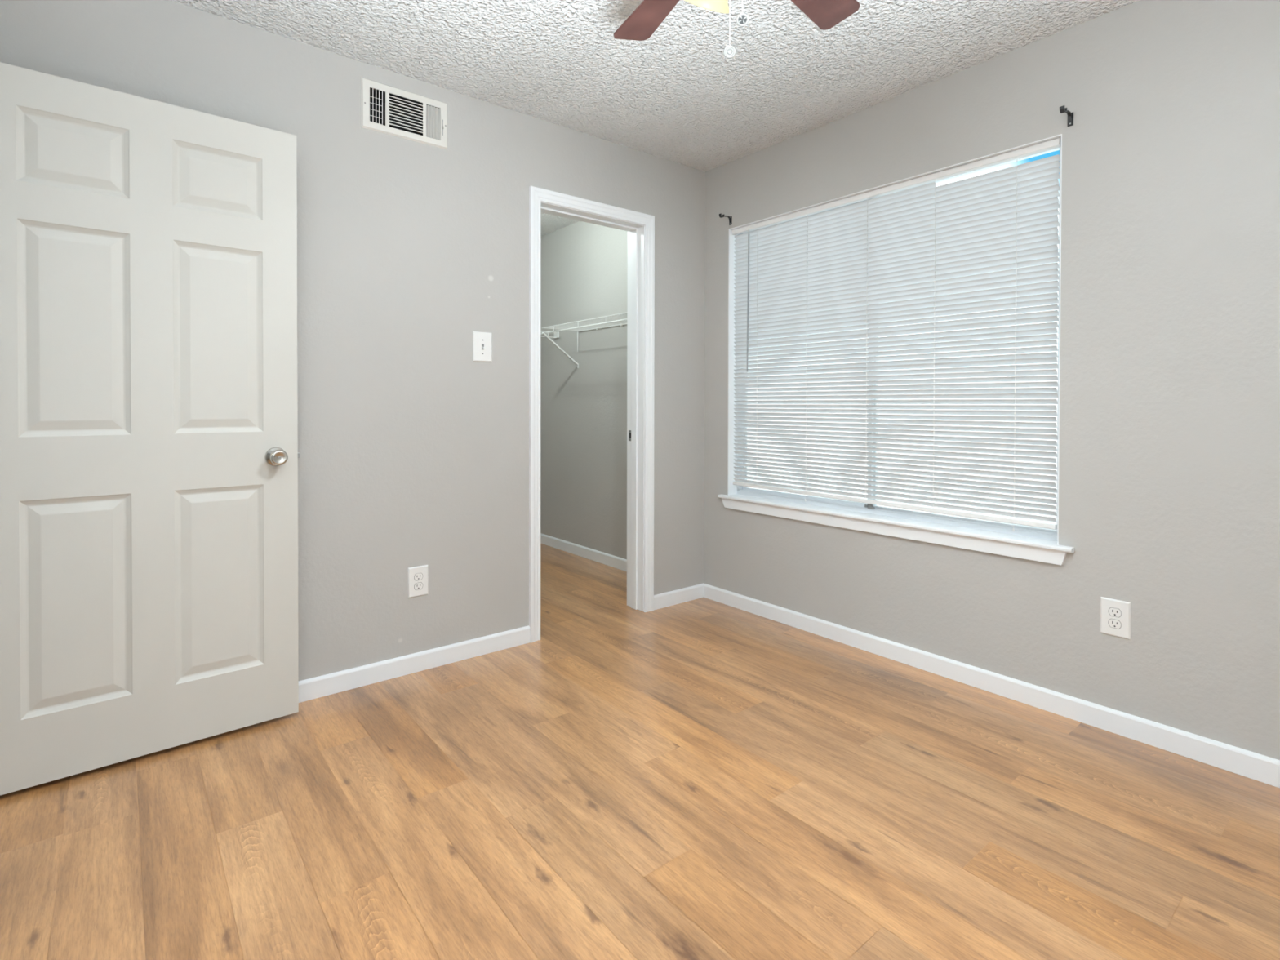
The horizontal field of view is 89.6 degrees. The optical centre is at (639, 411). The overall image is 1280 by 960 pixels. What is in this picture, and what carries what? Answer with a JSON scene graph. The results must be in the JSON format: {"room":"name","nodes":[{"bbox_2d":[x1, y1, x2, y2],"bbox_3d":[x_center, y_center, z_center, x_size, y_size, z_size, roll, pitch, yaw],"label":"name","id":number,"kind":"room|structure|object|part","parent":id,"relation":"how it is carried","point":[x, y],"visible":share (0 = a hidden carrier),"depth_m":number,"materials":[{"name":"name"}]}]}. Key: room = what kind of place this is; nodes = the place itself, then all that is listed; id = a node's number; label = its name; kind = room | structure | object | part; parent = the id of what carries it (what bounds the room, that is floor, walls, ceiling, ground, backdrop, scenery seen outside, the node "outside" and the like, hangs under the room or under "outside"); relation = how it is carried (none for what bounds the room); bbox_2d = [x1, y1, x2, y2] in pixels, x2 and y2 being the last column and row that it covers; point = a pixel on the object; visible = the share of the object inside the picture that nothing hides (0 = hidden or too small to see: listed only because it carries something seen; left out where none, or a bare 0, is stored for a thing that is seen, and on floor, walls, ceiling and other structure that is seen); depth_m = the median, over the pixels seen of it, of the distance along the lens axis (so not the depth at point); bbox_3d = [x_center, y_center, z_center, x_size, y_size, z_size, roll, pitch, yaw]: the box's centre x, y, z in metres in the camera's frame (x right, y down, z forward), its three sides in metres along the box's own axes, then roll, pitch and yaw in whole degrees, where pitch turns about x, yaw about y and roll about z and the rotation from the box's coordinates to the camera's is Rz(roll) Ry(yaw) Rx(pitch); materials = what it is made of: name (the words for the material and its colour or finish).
{"room":"empty bedroom","nodes":[
{"label":"empty bedroom","id":0,"kind":"room"},
{"bbox_2d":[0,0,705,680],"bbox_3d":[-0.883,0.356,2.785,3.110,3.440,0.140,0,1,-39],"label":"wall","id":1,"kind":"structure","parent":0,"point":[413,451],"depth_m":2.63,"materials":[{"name":"grey paint"}]},
{"bbox_2d":[360,76,447,150],"bbox_3d":[-0.989,-1.206,2.667,0.350,0.196,0.160,0,1,-39],"label":"air vent","id":2,"kind":"object","parent":1,"relation":"in","point":[382,112],"visible":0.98,"depth_m":2.63,"materials":[{"name":"white metal"}]},
{"bbox_3d":[-1.035,-1.202,2.543,0.061,0.135,0.001,0,1,-39],"label":"louver panel","id":3,"kind":"part","parent":2,"relation":"part of","materials":[{"name":"white metal"}]},
{"bbox_3d":[-0.950,-1.203,2.616,0.136,0.115,0.008,0,1,-39],"label":"louver panel","id":4,"kind":"part","parent":2,"relation":"part of","materials":[{"name":"white metal"}]},
{"bbox_3d":[-0.863,-1.204,2.688,0.062,0.135,0.011,0,1,-39],"label":"louver panel","id":5,"kind":"part","parent":2,"relation":"part of","materials":[{"name":"white metal"}]},
{"bbox_2d":[298,625,530,702],"bbox_3d":[-1.225,1.040,2.419,1.832,0.076,0.012,0,1,-39],"label":"baseboard","id":6,"kind":"structure","parent":1,"relation":"attached to","point":[325,685],"depth_m":2.64,"materials":[{"name":"white paint"}]},
{"bbox_2d":[408,564,428,598],"bbox_3d":[-0.918,0.704,2.667,0.084,0.124,0.008,0,1,-39],"label":"wall outlet","id":7,"kind":"object","parent":1,"relation":"attached to","point":[418,576],"visible":1,"depth_m":2.66,"materials":[{"name":"white plastic"}]},
{"bbox_2d":[414,582,422,590],"bbox_3d":[-0.916,0.724,2.664,0.034,0.027,0.001,0,1,-39],"label":"receptacle","id":8,"kind":"object","parent":7,"relation":"attached to","point":[418,586],"depth_m":2.66,"materials":[{"name":"grey plastic"}]},
{"bbox_2d":[414,573,422,580],"bbox_3d":[-0.916,0.685,2.664,0.034,0.027,0.001,0,1,-39],"label":"receptacle","id":9,"kind":"object","parent":7,"relation":"attached to","point":[418,576],"depth_m":2.66,"materials":[{"name":"grey plastic"}]},
{"bbox_2d":[472,331,492,362],"bbox_3d":[-0.689,-0.284,2.832,0.090,0.130,0.020,0,1,-39],"label":"light switch","id":10,"kind":"object","parent":1,"relation":"attached to","point":[482,341],"visible":1,"depth_m":2.83,"materials":[{"name":"white plastic"}]},
{"bbox_2d":[528,186,654,642],"bbox_3d":[-0.268,0.015,3.280,0.749,2.113,0.174,0,1,-39],"label":"door frame","id":11,"kind":"structure","parent":1,"relation":"attached to","point":[640,227],"depth_m":3.43,"materials":[{"name":"white paint"}]},
{"bbox_3d":[-0.318,0.014,3.341,0.749,2.113,0.017,0,1,-39],"label":"casing","id":12,"kind":"part","parent":11,"relation":"part of","materials":[{"name":"white paint"}]},
{"bbox_2d":[653,583,704,609],"bbox_3d":[0.220,1.031,3.589,0.390,0.076,0.012,0,1,-39],"label":"baseboard","id":13,"kind":"structure","parent":1,"relation":"attached to","point":[666,599],"depth_m":3.58,"materials":[{"name":"white paint"}]},
{"bbox_2d":[0,543,1279,959],"bbox_3d":[-0.855,1.157,1.699,4.440,0.140,5.400,0,1,-39],"label":"floor","id":14,"kind":"structure","parent":0,"point":[703,778],"depth_m":1.69,"materials":[{"name":"brown wood"}]},
{"bbox_2d":[169,0,1139,236],"bbox_3d":[-0.787,-1.413,1.723,4.600,0.120,5.680,0,1,-39],"label":"ceiling","id":15,"kind":"structure","parent":0,"point":[674,95],"depth_m":2.45,"materials":[{"name":"white paint"}]},
{"bbox_2d":[613,0,859,58],"bbox_3d":[0.219,-1.092,1.510,1.020,0.514,1.038,0,1,-39],"label":"ceiling fan","id":16,"kind":"object","parent":15,"relation":"hanging from","point":[641,24],"visible":1,"depth_m":1.81,"materials":[{"name":"brown wood"}]},
{"bbox_3d":[0.041,-1.131,1.812,0.120,0.027,0.335,0,1,-27],"label":"blade","id":17,"kind":"part","parent":16,"relation":"part of","materials":[{"name":"brown wood"}]},
{"bbox_3d":[0.172,-1.036,1.583,0.132,0.143,0.140,0,1,-39],"label":"lamp shade","id":18,"kind":"part","parent":16,"relation":"part of","materials":[{"name":"yellow"}]},
{"bbox_3d":[0.212,-0.938,1.521,0.003,0.152,0.003,0,1,-39],"label":"pull chain","id":19,"kind":"part","parent":16,"relation":"part of","materials":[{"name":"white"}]},
{"bbox_3d":[0.468,-1.130,1.742,0.335,0.027,0.120,0,1,-45],"label":"blade","id":20,"kind":"part","parent":16,"relation":"part of","materials":[{"name":"brown wood"}]},
{"bbox_2d":[540,0,1279,759],"bbox_3d":[0.936,-0.069,3.134,0.160,2.590,5.680,0,1,-39],"label":"wall","id":21,"kind":"structure","parent":0,"point":[1169,461],"depth_m":2.20,"materials":[{"name":"grey paint"}]},
{"bbox_2d":[540,533,626,571],"bbox_3d":[-0.275,1.020,4.500,0.012,0.076,1.748,0,1,-39],"label":"baseboard","id":22,"kind":"structure","parent":21,"relation":"attached to","point":[620,563],"depth_m":4.63,"materials":[{"name":"white paint"}]},
{"bbox_2d":[542,312,626,368],"bbox_3d":[-0.212,-0.446,4.176,0.307,0.276,1.151,0,1,-39],"label":"wire shelf","id":23,"kind":"object","parent":21,"relation":"attached to","point":[623,314],"visible":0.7,"depth_m":4.34,"materials":[{"name":"white metal"}]},
{"bbox_3d":[-0.327,-0.540,4.078,0.006,0.006,1.146,0,1,-39],"label":"rod","id":24,"kind":"part","parent":23,"relation":"part of","materials":[{"name":"white metal"}]},
{"bbox_3d":[-0.327,-0.579,4.078,0.006,0.006,1.146,0,1,-39],"label":"rod","id":25,"kind":"part","parent":23,"relation":"part of","materials":[{"name":"white metal"}]},
{"bbox_3d":[-0.207,-0.577,4.175,0.005,0.005,1.146,0,1,-39],"label":"deck rod","id":26,"kind":"part","parent":23,"relation":"part of","materials":[{"name":"white metal"}]},
{"bbox_3d":[-0.097,-0.578,4.264,0.006,0.006,1.146,0,1,-39],"label":"deck rod","id":27,"kind":"part","parent":23,"relation":"part of","materials":[{"name":"white metal"}]},
{"bbox_2d":[719,213,731,225],"bbox_3d":[0.465,-1.046,3.512,0.084,0.046,0.018,0,1,-39],"label":"curtain bracket","id":28,"kind":"object","parent":21,"relation":"attached to","point":[721,215],"visible":1,"depth_m":3.53,"materials":[{"name":"black metal"}]},
{"bbox_2d":[717,133,1074,565],"bbox_3d":[1.037,-0.228,2.963,0.166,1.538,1.710,0,1,-39],"label":"window","id":29,"kind":"structure","parent":21,"relation":"in","point":[1026,542],"depth_m":2.80,"materials":[{"name":"white paint"}]},
{"bbox_3d":[0.842,-0.273,3.303,0.018,1.438,0.819,0,1,-39],"label":"sash","id":30,"kind":"part","parent":29,"relation":"part of","materials":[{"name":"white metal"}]},
{"bbox_3d":[1.033,0.480,2.968,0.159,0.017,1.710,0,1,-39],"label":"sill","id":31,"kind":"part","parent":29,"relation":"part of","materials":[{"name":"white paint"}]},
{"bbox_2d":[732,137,1061,531],"bbox_3d":[1.015,-0.271,2.952,0.038,1.442,1.594,0,1,-39],"label":"mini blind","id":32,"kind":"object","parent":29,"relation":"attached to","point":[822,262],"visible":0.99,"depth_m":2.77,"materials":[{"name":"white plastic"}]},
{"bbox_3d":[0.633,-0.288,3.430,0.029,1.371,0.003,0,1,-39],"label":"ladder cord","id":33,"kind":"part","parent":32,"relation":"part of","materials":[{"name":"white fabric"}]},
{"bbox_3d":[0.832,-0.285,3.185,0.029,1.371,0.003,0,1,-39],"label":"ladder cord","id":34,"kind":"part","parent":32,"relation":"part of","materials":[{"name":"white fabric"}]},
{"bbox_3d":[1.038,-0.282,2.930,0.029,1.371,0.003,0,1,-39],"label":"ladder cord","id":35,"kind":"part","parent":32,"relation":"part of","materials":[{"name":"white fabric"}]},
{"bbox_3d":[1.019,0.410,2.959,0.025,0.027,1.578,0,1,-39],"label":"rail","id":36,"kind":"part","parent":32,"relation":"part of","materials":[{"name":"white plastic"}]},
{"bbox_3d":[1.235,-0.279,2.687,0.029,1.371,0.003,0,1,-39],"label":"ladder cord","id":37,"kind":"part","parent":32,"relation":"part of","materials":[{"name":"white fabric"}]},
{"bbox_3d":[1.431,-0.276,2.445,0.029,1.371,0.003,0,1,-39],"label":"ladder cord","id":38,"kind":"part","parent":32,"relation":"part of","materials":[{"name":"white fabric"}]},
{"bbox_3d":[1.313,-0.265,2.677,0.018,1.438,0.794,0,1,-39],"label":"sash","id":39,"kind":"part","parent":29,"relation":"part of","materials":[{"name":"white metal"}]},
{"bbox_2d":[703,583,1279,787],"bbox_3d":[1.468,1.047,2.348,0.012,0.076,3.488,0,1,-39],"label":"baseboard","id":40,"kind":"structure","parent":21,"relation":"attached to","point":[1255,766],"depth_m":2.35,"materials":[{"name":"white paint"}]},
{"bbox_2d":[1059,105,1073,126],"bbox_3d":[1.488,-1.030,2.249,0.084,0.046,0.018,0,1,-39],"label":"curtain bracket","id":41,"kind":"object","parent":21,"relation":"attached to","point":[1070,115],"visible":1,"depth_m":2.27,"materials":[{"name":"black metal"}]},
{"bbox_3d":[1.497,-1.034,2.256,0.059,0.032,0.011,0,1,-39],"label":"arm","id":42,"kind":"part","parent":41,"relation":"part of","materials":[{"name":"black metal"}]},
{"bbox_3d":[1.520,-1.030,2.275,0.003,0.046,0.018,0,1,-39],"label":"wall plate","id":43,"kind":"part","parent":41,"relation":"part of","materials":[{"name":"black metal"}]},
{"bbox_2d":[1100,596,1130,639],"bbox_3d":[1.606,0.699,2.178,0.008,0.124,0.084,0,1,-39],"label":"wall outlet","id":44,"kind":"object","parent":21,"relation":"attached to","point":[1115,615],"visible":1,"depth_m":2.17,"materials":[{"name":"white plastic"}]},
{"bbox_2d":[1108,618,1120,628],"bbox_3d":[1.603,0.718,2.176,0.001,0.027,0.034,0,1,-39],"label":"receptacle","id":45,"kind":"object","parent":44,"relation":"attached to","point":[1113,623],"depth_m":2.18,"materials":[{"name":"white plastic"}]},
{"bbox_2d":[1108,607,1120,617],"bbox_3d":[1.604,0.679,2.176,0.001,0.027,0.034,0,1,-39],"label":"receptacle","id":46,"kind":"object","parent":44,"relation":"attached to","point":[1113,611],"depth_m":2.18,"materials":[{"name":"white plastic"}]},
{"bbox_3d":[-1.647,-0.165,4.606,2.000,2.440,0.140,0,1,-39],"label":"wall","id":47,"kind":"structure","parent":0,"visible":0},
{"bbox_2d":[540,330,559,337],"bbox_3d":[-1.466,-0.466,4.446,1.916,0.276,0.330,0,1,-39],"label":"wire shelf","id":48,"kind":"object","parent":47,"relation":"attached to","point":[556,334],"visible":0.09,"depth_m":4.92,"materials":[{"name":"white metal"}]},
{"bbox_3d":[-0.892,0.380,0.437,0.140,3.440,3.500,0,1,-39],"label":"wall","id":49,"kind":"structure","parent":0,"visible":0},
{"bbox_2d":[0,62,299,795],"bbox_3d":[-1.525,0.051,2.015,0.834,2.029,0.162,0,1,-41],"label":"door","id":50,"kind":"structure","parent":49,"relation":"in","point":[149,455],"depth_m":1.98,"materials":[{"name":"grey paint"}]},
{"bbox_3d":[-1.237,0.157,2.199,0.065,0.065,0.064,0,1,-41],"label":"knob","id":51,"kind":"part","parent":50,"relation":"part of","materials":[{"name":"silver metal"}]},
{"label":"outside","id":52,"kind":"structure","parent":0,"visible":0},
{"bbox_2d":[746,466,1056,524],"bbox_3d":[15.974,1.170,16.354,39.840,0.100,60.000,0,1,-39],"label":"ground","id":53,"kind":"structure","parent":52,"point":[1017,512],"depth_m":8.92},
{"bbox_2d":[746,368,1057,495],"bbox_3d":[6.276,0.296,8.491,0.200,1.770,28.000,0,1,-39],"label":"wall","id":54,"kind":"structure","parent":53,"relation":"on","point":[1055,464],"depth_m":10.34,"materials":[{"name":"brick"}]}
]}

